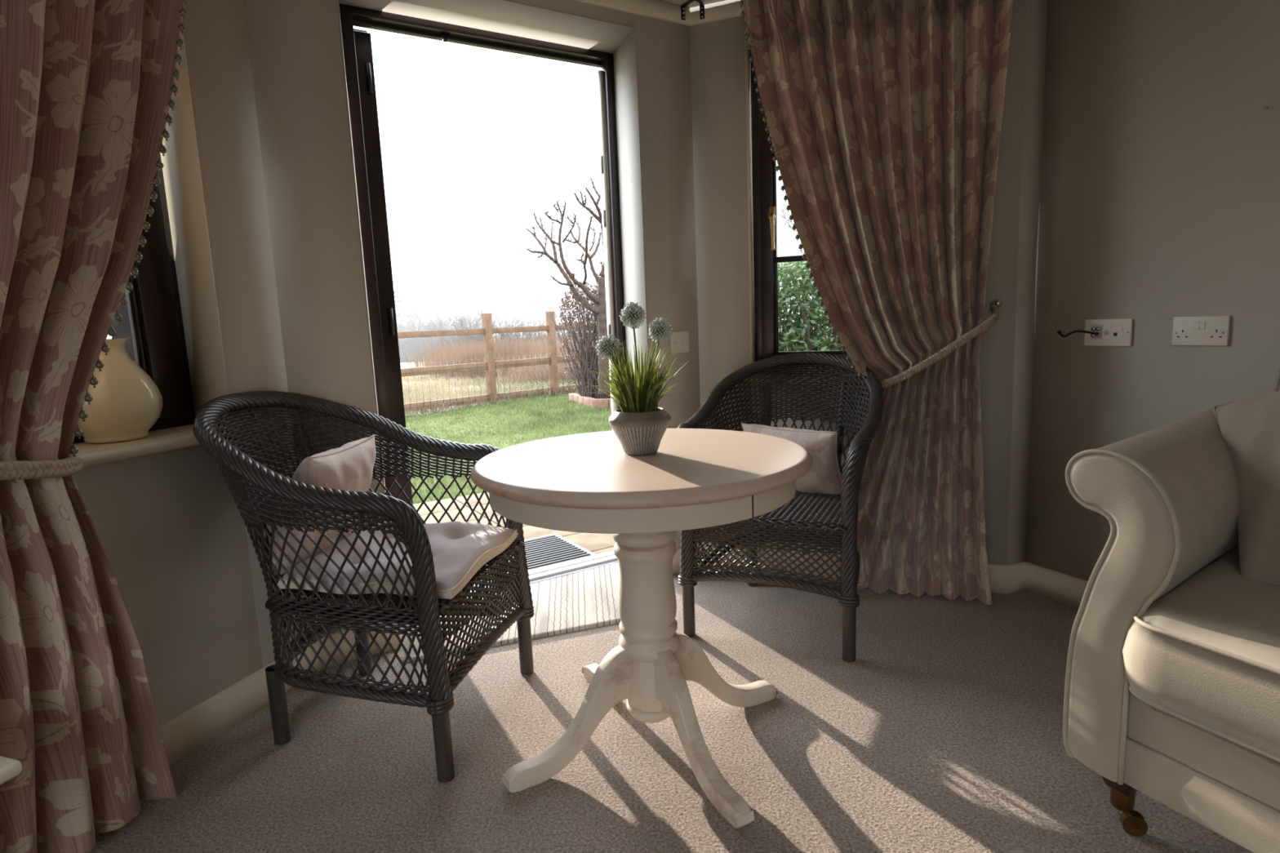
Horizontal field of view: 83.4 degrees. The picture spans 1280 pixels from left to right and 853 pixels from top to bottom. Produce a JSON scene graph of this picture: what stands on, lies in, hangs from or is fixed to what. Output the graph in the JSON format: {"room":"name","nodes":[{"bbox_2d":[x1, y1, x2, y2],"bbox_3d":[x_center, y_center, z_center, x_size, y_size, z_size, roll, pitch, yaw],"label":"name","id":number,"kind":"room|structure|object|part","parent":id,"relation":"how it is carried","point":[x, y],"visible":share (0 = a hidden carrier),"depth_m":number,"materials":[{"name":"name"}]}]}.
{"room":"living room","nodes":[
{"label":"living room","id":0,"kind":"room"},
{"bbox_2d":[72,0,312,726],"bbox_3d":[-1.917,-0.040,0.116,0.250,2.382,4.642,1,9,19],"label":"wall","id":1,"kind":"structure","parent":0,"point":[176,542],"depth_m":1.95,"materials":[{"name":"beige paint"}]},
{"bbox_2d":[73,153,195,444],"bbox_3d":[-1.544,-0.598,1.453,0.079,1.378,1.211,1,9,19],"label":"window","id":2,"kind":"structure","parent":1,"relation":"in","point":[154,308],"depth_m":1.99,"materials":[{"name":"brown wood"}]},
{"bbox_3d":[-1.532,-0.598,1.449,0.054,1.314,1.147,1,9,19],"label":"sash","id":3,"kind":"part","parent":2,"relation":"part of","materials":[{"name":"brown wood"}]},
{"bbox_2d":[73,424,243,467],"bbox_3d":[-1.407,0.100,1.506,0.258,0.028,1.244,1,9,19],"label":"windowsill","id":4,"kind":"structure","parent":1,"relation":"attached to","point":[180,437],"depth_m":1.75,"materials":[{"name":"beige paint"}]},
{"bbox_2d":[77,337,163,443],"bbox_3d":[-1.335,-0.097,1.809,0.210,0.262,0.210,-5,9,-19],"label":"vase","id":5,"kind":"object","parent":4,"relation":"on","point":[126,402],"visible":0.58,"depth_m":1.76,"materials":[{"name":"beige ceramic"}]},
{"bbox_2d":[160,21,231,426],"bbox_3d":[-1.247,-0.684,1.954,0.192,1.380,0.002,3,10,32],"label":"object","id":6,"kind":"structure","parent":1,"relation":"attached to","point":[181,171],"depth_m":1.98,"materials":[{"name":"beige paint"}]},
{"bbox_2d":[160,622,399,765],"bbox_3d":[-1.710,1.052,0.330,0.164,0.105,4.640,1,9,21],"label":"baseboard","id":7,"kind":"structure","parent":1,"relation":"attached to","point":[183,735],"depth_m":2.00,"materials":[{"name":"beige paint"}]},
{"bbox_2d":[573,0,742,26],"bbox_3d":[-0.514,-1.411,1.738,3.864,0.060,1.135,-8,10,-35],"label":"trim","id":8,"kind":"structure","parent":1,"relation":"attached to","point":[655,9],"depth_m":2.73,"materials":[{"name":"beige paint"}]},
{"bbox_3d":[-1.451,-0.016,0.988,0.075,0.032,0.049,-2,8,0],"label":"hook","id":9,"kind":"object","parent":1,"relation":"attached to","visible":0},
{"bbox_2d":[0,453,83,479],"bbox_3d":[-1.270,0.032,1.227,0.198,0.206,0.562,1,9,22],"label":"tieback","id":10,"kind":"object","parent":9,"relation":"hanging from","point":[9,470],"visible":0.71,"depth_m":1.37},
{"bbox_2d":[244,0,704,632],"bbox_3d":[-0.495,-0.485,2.709,1.844,2.382,0.330,-8,10,-32],"label":"wall","id":11,"kind":"structure","parent":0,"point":[295,48],"depth_m":2.23,"materials":[{"name":"beige paint"}]},
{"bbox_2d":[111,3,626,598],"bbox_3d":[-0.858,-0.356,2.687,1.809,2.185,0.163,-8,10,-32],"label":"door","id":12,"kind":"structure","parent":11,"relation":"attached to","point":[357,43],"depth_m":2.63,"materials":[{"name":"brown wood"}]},
{"bbox_3d":[-0.160,-1.100,3.015,0.005,0.070,0.016,-8,10,-32],"label":"keep plate","id":13,"kind":"part","parent":12,"relation":"part of","materials":[{"name":"silver metal"}]},
{"bbox_3d":[-0.151,-0.882,3.047,0.005,0.070,0.016,-8,10,-32],"label":"keep plate","id":14,"kind":"part","parent":12,"relation":"part of","materials":[{"name":"silver metal"}]},
{"bbox_3d":[-0.131,-0.408,3.118,0.005,0.070,0.016,-8,10,-32],"label":"keep plate","id":15,"kind":"part","parent":12,"relation":"part of","materials":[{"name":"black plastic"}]},
{"bbox_2d":[337,0,648,635],"bbox_3d":[-0.466,-0.389,2.700,1.119,2.153,0.265,-8,10,-32],"label":"door frame","id":16,"kind":"structure","parent":11,"relation":"in","point":[502,16],"depth_m":2.75,"materials":[{"name":"beige paint"}]},
{"bbox_2d":[671,330,688,353],"bbox_3d":[0.165,-0.346,2.942,0.086,0.086,0.012,-8,10,-32],"label":"switch plate","id":17,"kind":"object","parent":11,"relation":"attached to","point":[679,340],"visible":0.91,"depth_m":2.94,"materials":[{"name":"white plastic"}]},
{"bbox_2d":[678,337,683,346],"bbox_3d":[0.167,-0.346,2.939,0.020,0.032,0.004,-8,10,-32],"label":"rocker switch","id":18,"kind":"object","parent":17,"relation":"attached to","point":[680,340],"depth_m":2.94,"materials":[{"name":"white plastic"}]},
{"bbox_2d":[88,567,1252,852],"bbox_3d":[0.589,1.028,0.547,6.804,0.100,5.576,-2,8,0],"label":"floor","id":19,"kind":"structure","parent":0,"point":[943,733],"depth_m":1.78,"materials":[{"name":"carpet"}]},
{"bbox_2d":[0,755,22,785],"bbox_3d":[-1.109,0.757,0.967,0.240,0.450,0.420,1,9,19],"label":"side table","id":20,"kind":"object","parent":19,"relation":"on","point":[10,768],"visible":1,"depth_m":1.08,"materials":[{"name":"beige paint"}]},
{"bbox_2d":[192,391,534,782],"bbox_3d":[-0.754,0.356,1.986,0.749,0.915,0.649,0,9,13],"label":"wicker armchair","id":21,"kind":"object","parent":19,"relation":"on","point":[246,478],"visible":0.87,"depth_m":1.77,"materials":[{"name":"black wicker"}]},
{"bbox_3d":[-1.028,0.340,1.900,0.134,0.621,0.039,-2,8,3],"label":"post","id":22,"kind":"part","parent":21,"relation":"part of","materials":[{"name":"grey wicker"}]},
{"bbox_3d":[-0.955,0.735,1.896,0.041,0.209,0.041,0,9,13],"label":"leg","id":23,"kind":"part","parent":21,"relation":"part of","materials":[{"name":"grey wicker"}]},
{"bbox_3d":[-0.967,0.297,2.170,0.133,0.621,0.039,1,9,22],"label":"post","id":24,"kind":"part","parent":21,"relation":"part of","materials":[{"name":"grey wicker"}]},
{"bbox_2d":[271,434,376,577],"bbox_3d":[-0.854,0.205,1.953,0.195,0.314,0.344,-1,9,7],"label":"cushion","id":25,"kind":"object","parent":21,"relation":"on","point":[349,467],"visible":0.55,"depth_m":1.85,"materials":[{"name":"beige fabric"}]},
{"bbox_3d":[-0.682,0.420,1.980,0.482,0.039,0.504,0,9,13],"label":"seat frame","id":26,"kind":"part","parent":21,"relation":"part of","materials":[{"name":"wicker"}]},
{"bbox_3d":[-0.873,0.677,2.258,0.041,0.209,0.041,0,9,13],"label":"leg","id":27,"kind":"part","parent":21,"relation":"part of","materials":[{"name":"grey wicker"}]},
{"bbox_3d":[-0.701,0.498,1.996,0.538,0.223,0.540,0,9,13],"label":"seat rail","id":28,"kind":"part","parent":21,"relation":"part of","materials":[{"name":"grey wicker"}]},
{"bbox_2d":[277,520,518,599],"bbox_3d":[-0.635,0.341,1.962,0.469,0.072,0.479,-1,9,10],"label":"seat pad","id":29,"kind":"object","parent":21,"relation":"on","point":[460,549],"visible":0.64,"depth_m":1.84,"materials":[{"name":"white fabric"}]},
{"bbox_3d":[-0.670,0.387,1.972,0.547,0.026,0.517,0,9,13],"label":"seat","id":30,"kind":"part","parent":21,"relation":"part of","materials":[{"name":"grey wicker"}]},
{"bbox_3d":[-0.469,0.743,1.709,0.041,0.209,0.041,0,9,13],"label":"leg","id":31,"kind":"part","parent":21,"relation":"part of","materials":[{"name":"grey wicker"}]},
{"bbox_3d":[-0.410,0.486,1.929,0.033,0.217,0.503,0,9,13],"label":"rail","id":32,"kind":"part","parent":21,"relation":"part of","materials":[{"name":"grey wicker"}]},
{"bbox_3d":[-0.355,0.662,2.219,0.041,0.209,0.041,0,9,13],"label":"leg","id":33,"kind":"part","parent":21,"relation":"part of","materials":[{"name":"grey wicker"}]},
{"bbox_2d":[402,561,621,662],"bbox_3d":[-0.395,0.678,2.781,1.020,0.012,0.632,-5,9,-19],"label":"threshold","id":34,"kind":"object","parent":19,"relation":"on","point":[587,599],"visible":0.46,"depth_m":2.71,"materials":[{"name":"beige wood"}]},
{"bbox_2d":[470,428,813,829],"bbox_3d":[0.018,0.435,1.799,0.811,0.750,0.811,-4,9,-10],"label":"pedestal table","id":35,"kind":"object","parent":19,"relation":"on","point":[695,478],"visible":0.97,"depth_m":1.68,"materials":[{"name":"beige paint"}]},
{"bbox_3d":[-0.167,0.695,1.729,0.344,0.273,0.044,-7,10,-28],"label":"leg","id":36,"kind":"part","parent":35,"relation":"part of","materials":[{"name":"beige paint"}]},
{"bbox_3d":[-0.079,0.647,2.027,0.044,0.273,0.344,-7,10,-28],"label":"leg","id":37,"kind":"part","parent":35,"relation":"part of","materials":[{"name":"beige paint"}]},
{"bbox_2d":[584,302,694,455],"bbox_3d":[-0.014,-0.114,1.711,0.306,0.361,0.245,0,9,15],"label":"potted plant","id":38,"kind":"object","parent":35,"relation":"on","point":[640,426],"visible":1,"depth_m":1.69,"materials":[{"name":"green plant"}]},
{"bbox_3d":[-0.046,-0.100,1.712,0.053,0.159,0.005,-4,9,-14],"label":"stem","id":39,"kind":"part","parent":38,"relation":"part of","materials":[{"name":"green plant"}]},
{"bbox_3d":[-0.007,-0.139,1.715,0.014,0.230,0.004,1,9,24],"label":"stem","id":40,"kind":"part","parent":38,"relation":"part of","materials":[{"name":"green plant"}]},
{"bbox_3d":[0.001,0.011,1.736,0.151,0.105,0.151,-2,8,0],"label":"pot","id":41,"kind":"part","parent":38,"relation":"part of","materials":[{"name":"ceramic"}]},
{"bbox_3d":[0.034,-0.121,1.710,0.040,0.194,0.005,1,9,19],"label":"stem","id":42,"kind":"part","parent":38,"relation":"part of","materials":[{"name":"green plant"}]},
{"bbox_3d":[0.135,0.696,1.641,0.044,0.273,0.345,-7,10,-28],"label":"leg","id":43,"kind":"part","parent":35,"relation":"part of","materials":[{"name":"beige paint"}]},
{"bbox_3d":[0.222,0.648,1.939,0.344,0.273,0.044,-7,10,-28],"label":"leg","id":44,"kind":"part","parent":35,"relation":"part of","materials":[{"name":"beige paint"}]},
{"bbox_2d":[677,352,884,662],"bbox_3d":[0.530,0.215,2.574,0.649,0.915,0.749,2,9,25],"label":"wicker armchair","id":45,"kind":"object","parent":19,"relation":"on","point":[837,514],"visible":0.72,"depth_m":2.39,"materials":[{"name":"black wicker"}]},
{"bbox_3d":[0.165,0.608,2.435,0.041,0.209,0.041,2,9,25],"label":"leg","id":46,"kind":"part","parent":45,"relation":"part of","materials":[{"name":"black wood"}]},
{"bbox_3d":[0.448,0.532,2.864,0.041,0.209,0.041,2,9,25],"label":"leg","id":47,"kind":"part","parent":45,"relation":"part of","materials":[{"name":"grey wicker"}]},
{"bbox_3d":[0.505,0.135,2.849,0.039,0.621,0.134,0,9,15],"label":"post","id":48,"kind":"part","parent":45,"relation":"part of","materials":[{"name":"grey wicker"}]},
{"bbox_3d":[0.391,0.400,2.283,0.503,0.217,0.033,2,9,25],"label":"rail","id":49,"kind":"part","parent":45,"relation":"part of","materials":[{"name":"grey wicker"}]},
{"bbox_3d":[0.516,0.364,2.551,0.540,0.223,0.538,2,9,25],"label":"seat rail","id":50,"kind":"part","parent":45,"relation":"part of","materials":[{"name":"grey wicker"}]},
{"bbox_3d":[0.496,0.260,2.502,0.517,0.026,0.547,2,9,25],"label":"seat","id":51,"kind":"part","parent":45,"relation":"part of","materials":[{"name":"grey wicker"}]},
{"bbox_2d":[741,422,842,495],"bbox_3d":[0.551,0.120,2.591,0.382,0.264,0.172,5,11,39],"label":"cushion","id":52,"kind":"object","parent":45,"relation":"on","point":[824,477],"visible":0.51,"depth_m":2.49,"materials":[{"name":"beige fabric"}]},
{"bbox_3d":[0.503,0.290,2.519,0.504,0.039,0.482,2,9,25],"label":"seat frame","id":53,"kind":"part","parent":45,"relation":"part of","materials":[{"name":"wicker"}]},
{"bbox_3d":[0.759,0.142,2.731,0.039,0.621,0.133,3,10,34],"label":"post","id":54,"kind":"part","parent":45,"relation":"part of","materials":[{"name":"grey wicker"}]},
{"bbox_3d":[0.645,0.621,2.215,0.041,0.209,0.041,2,9,25],"label":"leg","id":55,"kind":"part","parent":45,"relation":"part of","materials":[{"name":"black wood"}]},
{"bbox_2d":[1062,368,1279,852],"bbox_3d":[1.530,0.366,0.976,0.908,1.005,1.745,-6,9,-25],"label":"sofa","id":56,"kind":"object","parent":19,"relation":"on","point":[1171,697],"visible":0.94,"depth_m":1.30,"materials":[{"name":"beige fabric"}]},
{"bbox_3d":[0.974,0.690,1.445,0.071,0.078,0.071,-6,9,-25],"label":"leg","id":57,"kind":"part","parent":56,"relation":"part of","materials":[{"name":"brown wood"}]},
{"bbox_3d":[0.895,0.368,1.365,0.017,0.639,0.202,-6,9,-25],"label":"arm","id":58,"kind":"part","parent":56,"relation":"part of","materials":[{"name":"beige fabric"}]},
{"bbox_3d":[1.230,0.311,1.601,0.848,0.655,0.198,-8,10,-35],"label":"arm","id":59,"kind":"part","parent":56,"relation":"part of","materials":[{"name":"beige fabric"}]},
{"bbox_2d":[1122,546,1279,767],"bbox_3d":[1.355,0.439,1.083,0.666,0.206,1.091,-6,9,-25],"label":"seat cushion","id":60,"kind":"object","parent":56,"relation":"on","point":[1201,658],"depth_m":1.23,"materials":[{"name":"beige fabric"}]},
{"bbox_3d":[1.259,0.629,0.732,0.054,0.096,1.463,-6,9,-25],"label":"panel","id":61,"kind":"part","parent":56,"relation":"part of","materials":[{"name":"beige fabric"}]},
{"bbox_2d":[1213,391,1279,584],"bbox_3d":[1.327,0.081,1.334,0.261,0.510,0.534,-7,10,-29],"label":"cushion","id":62,"kind":"object","parent":56,"relation":"on","point":[1250,428],"visible":0.92,"depth_m":1.41,"materials":[{"name":"beige fabric"}]},
{"bbox_2d":[658,0,724,7],"bbox_3d":[0.592,-1.331,0.269,6.602,0.120,5.718,-2,8,0],"label":"ceiling","id":63,"kind":"structure","parent":0,"point":[680,2],"depth_m":2.75,"materials":[{"name":"paint"}]},
{"bbox_2d":[680,0,695,20],"bbox_3d":[0.195,-1.593,2.732,0.019,0.050,0.109,-8,10,-32],"label":"bracket","id":64,"kind":"object","parent":63,"relation":"attached to","point":[682,6],"visible":1,"depth_m":2.77,"materials":[{"name":"black metal"}]},
{"bbox_2d":[695,0,704,19],"bbox_3d":[0.221,-1.593,2.727,0.019,0.050,0.109,1,9,22],"label":"bracket","id":65,"kind":"object","parent":63,"relation":"attached to","point":[700,2],"visible":1,"depth_m":2.77,"materials":[{"name":"black metal"}]},
{"bbox_3d":[0.833,-1.591,2.420,0.709,0.014,0.299,-2,8,0],"label":"track","id":66,"kind":"object","parent":63,"relation":"attached to","visible":0},
{"bbox_2d":[738,0,1013,604],"bbox_3d":[0.831,-0.481,2.611,0.884,2.236,0.195,1,9,22],"label":"curtain","id":67,"kind":"object","parent":66,"relation":"hanging from","point":[883,118],"visible":0.94,"depth_m":2.55,"materials":[{"name":"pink fabric"}]},
{"bbox_3d":[-1.281,-1.317,1.165,0.406,0.014,1.138,-2,8,0],"label":"track","id":68,"kind":"object","parent":63,"relation":"attached to","visible":0},
{"bbox_2d":[0,0,187,852],"bbox_3d":[-1.219,-0.218,1.388,0.204,2.228,0.968,1,9,20],"label":"curtain","id":69,"kind":"object","parent":68,"relation":"hanging from","point":[87,86],"visible":0.98,"depth_m":1.47,"materials":[{"name":"pink fabric"}]},
{"bbox_2d":[689,0,1026,565],"bbox_3d":[0.767,-0.555,2.831,1.328,2.382,0.140,1,9,22],"label":"wall","id":70,"kind":"structure","parent":0,"point":[717,48],"depth_m":2.81,"materials":[{"name":"beige paint"}]},
{"bbox_2d":[744,27,755,363],"bbox_3d":[0.439,-0.889,2.860,0.002,1.380,0.053,2,10,28],"label":"trim","id":71,"kind":"structure","parent":70,"relation":"attached to","point":[748,84],"depth_m":2.85,"materials":[{"name":"beige paint"}]},
{"bbox_2d":[750,49,854,375],"bbox_3d":[0.801,-0.888,2.745,0.752,1.378,0.122,1,9,22],"label":"window","id":72,"kind":"structure","parent":70,"relation":"in","point":[766,259],"depth_m":2.87,"materials":[{"name":"brown wood"}]},
{"bbox_3d":[0.523,-0.831,2.842,0.022,0.075,0.008,1,9,22],"label":"handle","id":73,"kind":"part","parent":72,"relation":"part of","materials":[{"name":"gold metal"}]},
{"bbox_3d":[0.521,-0.766,2.831,0.022,0.139,0.036,0,9,13],"label":"lever","id":74,"kind":"part","parent":72,"relation":"part of","materials":[{"name":"gold metal"}]},
{"bbox_2d":[747,374,862,383],"bbox_3d":[0.818,-0.189,2.823,0.770,0.028,0.128,1,9,22],"label":"trim","id":75,"kind":"structure","parent":70,"relation":"attached to","point":[782,375],"depth_m":2.83,"materials":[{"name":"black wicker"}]},
{"bbox_2d":[991,298,1002,307],"bbox_3d":[1.262,-0.434,2.537,0.032,0.032,0.070,1,9,22],"label":"hook","id":76,"kind":"object","parent":70,"relation":"attached to","point":[998,303],"visible":0.84,"depth_m":2.50,"materials":[{"name":"silver metal"}]},
{"bbox_2d":[880,302,999,388],"bbox_3d":[1.035,-0.282,2.558,0.439,0.299,0.180,0,9,17],"label":"tieback","id":77,"kind":"object","parent":76,"relation":"hanging from","point":[984,326],"visible":0.56,"depth_m":2.47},
{"bbox_2d":[1006,0,1048,565],"bbox_3d":[1.382,-0.553,2.645,0.107,2.382,0.231,-2,8,0],"label":"wall","id":78,"kind":"structure","parent":0,"point":[1037,10],"depth_m":2.54,"materials":[{"name":"beige paint"}]},
{"bbox_2d":[1025,0,1279,581],"bbox_3d":[2.625,-0.251,0.276,0.200,2.382,5.200,-6,9,-25],"label":"wall","id":79,"kind":"structure","parent":0,"point":[1160,188],"depth_m":2.22,"materials":[{"name":"beige paint"}]},
{"bbox_2d":[672,542,1088,608],"bbox_3d":[2.221,0.804,0.901,0.962,0.105,5.954,-8,10,-36],"label":"baseboard","id":80,"kind":"structure","parent":79,"relation":"attached to","point":[1064,588],"depth_m":2.69,"materials":[{"name":"beige paint"}]},
{"bbox_2d":[1084,318,1133,346],"bbox_3d":[1.530,-0.308,2.352,0.018,0.088,0.150,-6,9,-25],"label":"wall socket","id":81,"kind":"object","parent":79,"relation":"attached to","point":[1118,331],"visible":1,"depth_m":2.35,"materials":[{"name":"white plastic"}]},
{"bbox_2d":[1057,329,1098,337],"bbox_3d":[1.479,-0.315,2.438,0.023,0.025,0.156,-5,9,-20],"label":"cable","id":82,"kind":"object","parent":81,"relation":"attached to","point":[1059,332],"visible":1,"depth_m":2.42,"materials":[{"name":"black plastic"}]},
{"bbox_2d":[1171,315,1231,346],"bbox_3d":[1.647,-0.281,2.113,0.013,0.086,0.146,-6,9,-25],"label":"wall socket","id":83,"kind":"object","parent":79,"relation":"attached to","point":[1202,331],"visible":1,"depth_m":2.11,"materials":[{"name":"white plastic"}]},
{"bbox_2d":[1193,320,1205,328],"bbox_3d":[1.643,-0.297,2.109,0.004,0.024,0.030,-6,9,-25],"label":"rocker switch","id":84,"kind":"object","parent":83,"relation":"attached to","point":[1197,324],"depth_m":2.11,"materials":[{"name":"white plastic"}]},
{"label":"outside","id":85,"kind":"structure","parent":0,"visible":0},
{"bbox_2d":[404,392,612,504],"bbox_3d":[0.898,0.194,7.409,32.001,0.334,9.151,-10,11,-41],"label":"ground","id":86,"kind":"structure","parent":85,"point":[428,500],"depth_m":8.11,"materials":[{"name":"plant"}]},
{"bbox_2d":[413,492,616,555],"bbox_3d":[-1.137,0.658,3.817,4.591,0.050,1.941,-8,10,-32],"label":"paving","id":87,"kind":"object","parent":86,"relation":"on","point":[596,544],"visible":0.03,"depth_m":4.25,"materials":[{"name":"stone"}]},
{"bbox_2d":[480,533,595,581],"bbox_3d":[-0.649,0.664,3.402,0.838,0.019,0.604,-8,10,-32],"label":"mat","id":88,"kind":"object","parent":87,"relation":"on","point":[551,549],"visible":0.32,"depth_m":3.57,"materials":[{"name":"black plastic"}]},
{"bbox_2d":[525,174,610,395],"bbox_3d":[-0.851,-1.772,9.178,1.094,2.783,0.897,-4,9,-10],"label":"tree","id":89,"kind":"object","parent":86,"relation":"on","point":[601,311],"visible":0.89,"depth_m":9.16,"materials":[{"name":"brown plant"}]},
{"bbox_2d":[546,282,610,399],"bbox_3d":[-0.357,-1.195,10.224,1.941,1.732,1.564,-4,9,-11],"label":"bush","id":90,"kind":"object","parent":86,"relation":"on","point":[586,362],"visible":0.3,"depth_m":10.01,"materials":[{"name":"brown plant"}]},
{"bbox_2d":[568,393,611,408],"bbox_3d":[-0.279,-0.350,10.023,1.768,0.165,0.876,0,9,13],"label":"bed","id":91,"kind":"object","parent":86,"relation":"on","point":[586,400],"visible":0.33,"depth_m":9.77,"materials":[{"name":"brick"}]},
{"bbox_2d":[777,261,842,351],"bbox_3d":[3.018,-1.019,8.211,5.177,1.881,1.642,-2,8,0],"label":"hedge","id":92,"kind":"object","parent":86,"relation":"on","point":[803,324],"visible":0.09,"depth_m":7.81,"materials":[{"name":"green plant"}]},
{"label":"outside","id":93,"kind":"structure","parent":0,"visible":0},
{"bbox_2d":[400,313,820,415],"bbox_3d":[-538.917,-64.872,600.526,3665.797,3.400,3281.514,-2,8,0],"label":"ground","id":94,"kind":"structure","parent":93,"point":[403,365],"depth_m":18.52,"materials":[{"name":"plant"}]},
{"bbox_2d":[392,280,405,341],"bbox_3d":[-29.484,-12.454,85.062,6.014,9.587,5.390,-2,8,0],"label":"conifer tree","id":95,"kind":"object","parent":94,"relation":"on","point":[395,296],"visible":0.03,"depth_m":84.77,"materials":[{"name":"grey plant"}]},
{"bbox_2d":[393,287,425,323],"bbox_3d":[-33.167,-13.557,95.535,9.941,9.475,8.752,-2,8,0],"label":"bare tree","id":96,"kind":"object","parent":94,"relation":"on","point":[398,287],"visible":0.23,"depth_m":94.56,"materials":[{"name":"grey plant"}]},
{"bbox_2d":[396,296,430,331],"bbox_3d":[-27.784,-11.131,82.103,8.038,7.748,7.752,-2,8,0],"label":"bare tree","id":97,"kind":"object","parent":94,"relation":"on","point":[405,296],"visible":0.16,"depth_m":83.13,"materials":[{"name":"grey plant"}]},
{"bbox_2d":[423,305,467,329],"bbox_3d":[-24.641,-11.885,90.557,7.077,6.940,5.536,-2,8,0],"label":"bare tree","id":98,"kind":"object","parent":94,"relation":"on","point":[445,306],"visible":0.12,"depth_m":90.10,"materials":[{"name":"grey plant"}]},
{"bbox_2d":[395,280,532,362],"bbox_3d":[-20.945,-10.957,75.279,21.406,8.605,20.242,-2,8,0],"label":"hedgerow","id":99,"kind":"object","parent":94,"relation":"on","point":[411,343],"visible":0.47,"depth_m":73.39,"materials":[{"name":"plant"}]},
{"bbox_2d":[401,373,587,416],"bbox_3d":[-1.488,-1.657,20.347,15.127,0.717,17.737,-6,9,-26],"label":"meadow grass","id":100,"kind":"structure","parent":94,"relation":"on","point":[433,384],"depth_m":12.21,"materials":[{"name":"plant"}]},
{"bbox_2d":[393,271,596,331],"bbox_3d":[-48.287,-48.716,276.219,156.773,24.517,61.235,-2,8,0],"label":"treeline","id":101,"kind":"object","parent":94,"relation":"on","point":[489,304],"visible":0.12,"depth_m":276.31,"materials":[{"name":"grey plant"}]},
{"bbox_2d":[397,311,594,411],"bbox_3d":[-2.147,-0.943,10.786,9.441,1.505,0.101,-10,11,-41],"label":"fence","id":102,"kind":"object","parent":94,"relation":"on","point":[489,365],"visible":0.34,"depth_m":10.67,"materials":[{"name":"wood"}]},
{"bbox_3d":[-2.923,-1.297,10.041,1.688,0.083,0.038,-10,11,-41],"label":"rail","id":103,"kind":"part","parent":102,"relation":"part of","materials":[{"name":"brown wood"}]},
{"bbox_3d":[-2.903,-0.795,10.116,1.688,0.108,0.038,-10,11,-41],"label":"rail","id":104,"kind":"part","parent":102,"relation":"part of","materials":[{"name":"brown wood"}]},
{"bbox_3d":[-2.883,-0.321,10.187,1.688,0.103,0.038,-10,11,-41],"label":"rail","id":105,"kind":"part","parent":102,"relation":"part of","materials":[{"name":"brown wood"}]},
{"bbox_3d":[-2.236,-0.927,10.707,0.110,1.505,0.100,-10,11,-41],"label":"post","id":106,"kind":"part","parent":102,"relation":"part of","materials":[{"name":"brown wood"}]},
{"bbox_3d":[-1.835,-1.486,11.011,1.028,0.083,0.038,-10,11,-41],"label":"rail","id":107,"kind":"part","parent":102,"relation":"part of","materials":[{"name":"brown wood"}]},
{"bbox_3d":[-1.814,-0.985,11.086,1.028,0.108,0.038,-10,11,-41],"label":"rail","id":108,"kind":"part","parent":102,"relation":"part of","materials":[{"name":"brown wood"}]},
{"bbox_3d":[-1.795,-0.511,11.156,1.028,0.103,0.038,-10,11,-41],"label":"rail","id":109,"kind":"part","parent":102,"relation":"part of","materials":[{"name":"brown wood"}]},
{"bbox_3d":[-1.393,-1.074,11.458,0.110,1.505,0.100,-10,11,-41],"label":"post","id":110,"kind":"part","parent":102,"relation":"part of","materials":[{"name":"brown wood"}]},
{"bbox_3d":[-0.930,-0.661,11.927,1.085,0.103,0.038,-10,11,-41],"label":"rail","id":111,"kind":"part","parent":102,"relation":"part of","materials":[{"name":"brown wood"}]},
{"bbox_3d":[-0.970,-1.637,11.781,1.085,0.083,0.038,-10,11,-41],"label":"rail","id":112,"kind":"part","parent":102,"relation":"part of","materials":[{"name":"brown wood"}]},
{"bbox_3d":[-0.950,-1.135,11.856,1.085,0.108,0.038,-10,11,-41],"label":"rail","id":113,"kind":"part","parent":102,"relation":"part of","materials":[{"name":"brown wood"}]},
{"bbox_2d":[427,373,582,405],"bbox_3d":[-1.331,-0.997,15.173,6.554,0.509,9.696,-2,8,0],"label":"weeds","id":114,"kind":"object","parent":94,"relation":"on","point":[499,383],"visible":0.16,"depth_m":12.28,"materials":[{"name":"beige plant"}]},
{"bbox_2d":[416,288,596,353],"bbox_3d":[-5.581,-6.840,47.498,18.803,5.325,8.436,-10,12,-43],"label":"scrub","id":115,"kind":"object","parent":94,"relation":"on","point":[503,335],"visible":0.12,"depth_m":44.79,"materials":[{"name":"grey plant"}]},
{"bbox_2d":[403,328,840,382],"bbox_3d":[0.503,-3.219,29.347,26.866,2.176,25.672,-2,8,0],"label":"field","id":116,"kind":"structure","parent":94,"relation":"on","point":[476,352],"depth_m":18.35,"materials":[{"name":"brown plant"}]},
{"bbox_2d":[466,346,807,388],"bbox_3d":[1.413,-1.875,18.915,11.650,1.212,12.006,-4,9,-9],"label":"bramble patch","id":117,"kind":"object","parent":94,"relation":"on","point":[524,375],"visible":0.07,"depth_m":13.79,"materials":[{"name":"brown plant"}]},
{"bbox_2d":[777,193,821,318],"bbox_3d":[7.926,-6.097,26.270,6.468,7.370,5.563,-7,10,-27],"label":"bare tree","id":118,"kind":"object","parent":94,"relation":"on","point":[785,212],"visible":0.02,"depth_m":25.78,"materials":[{"name":"grey plant"}]}
]}

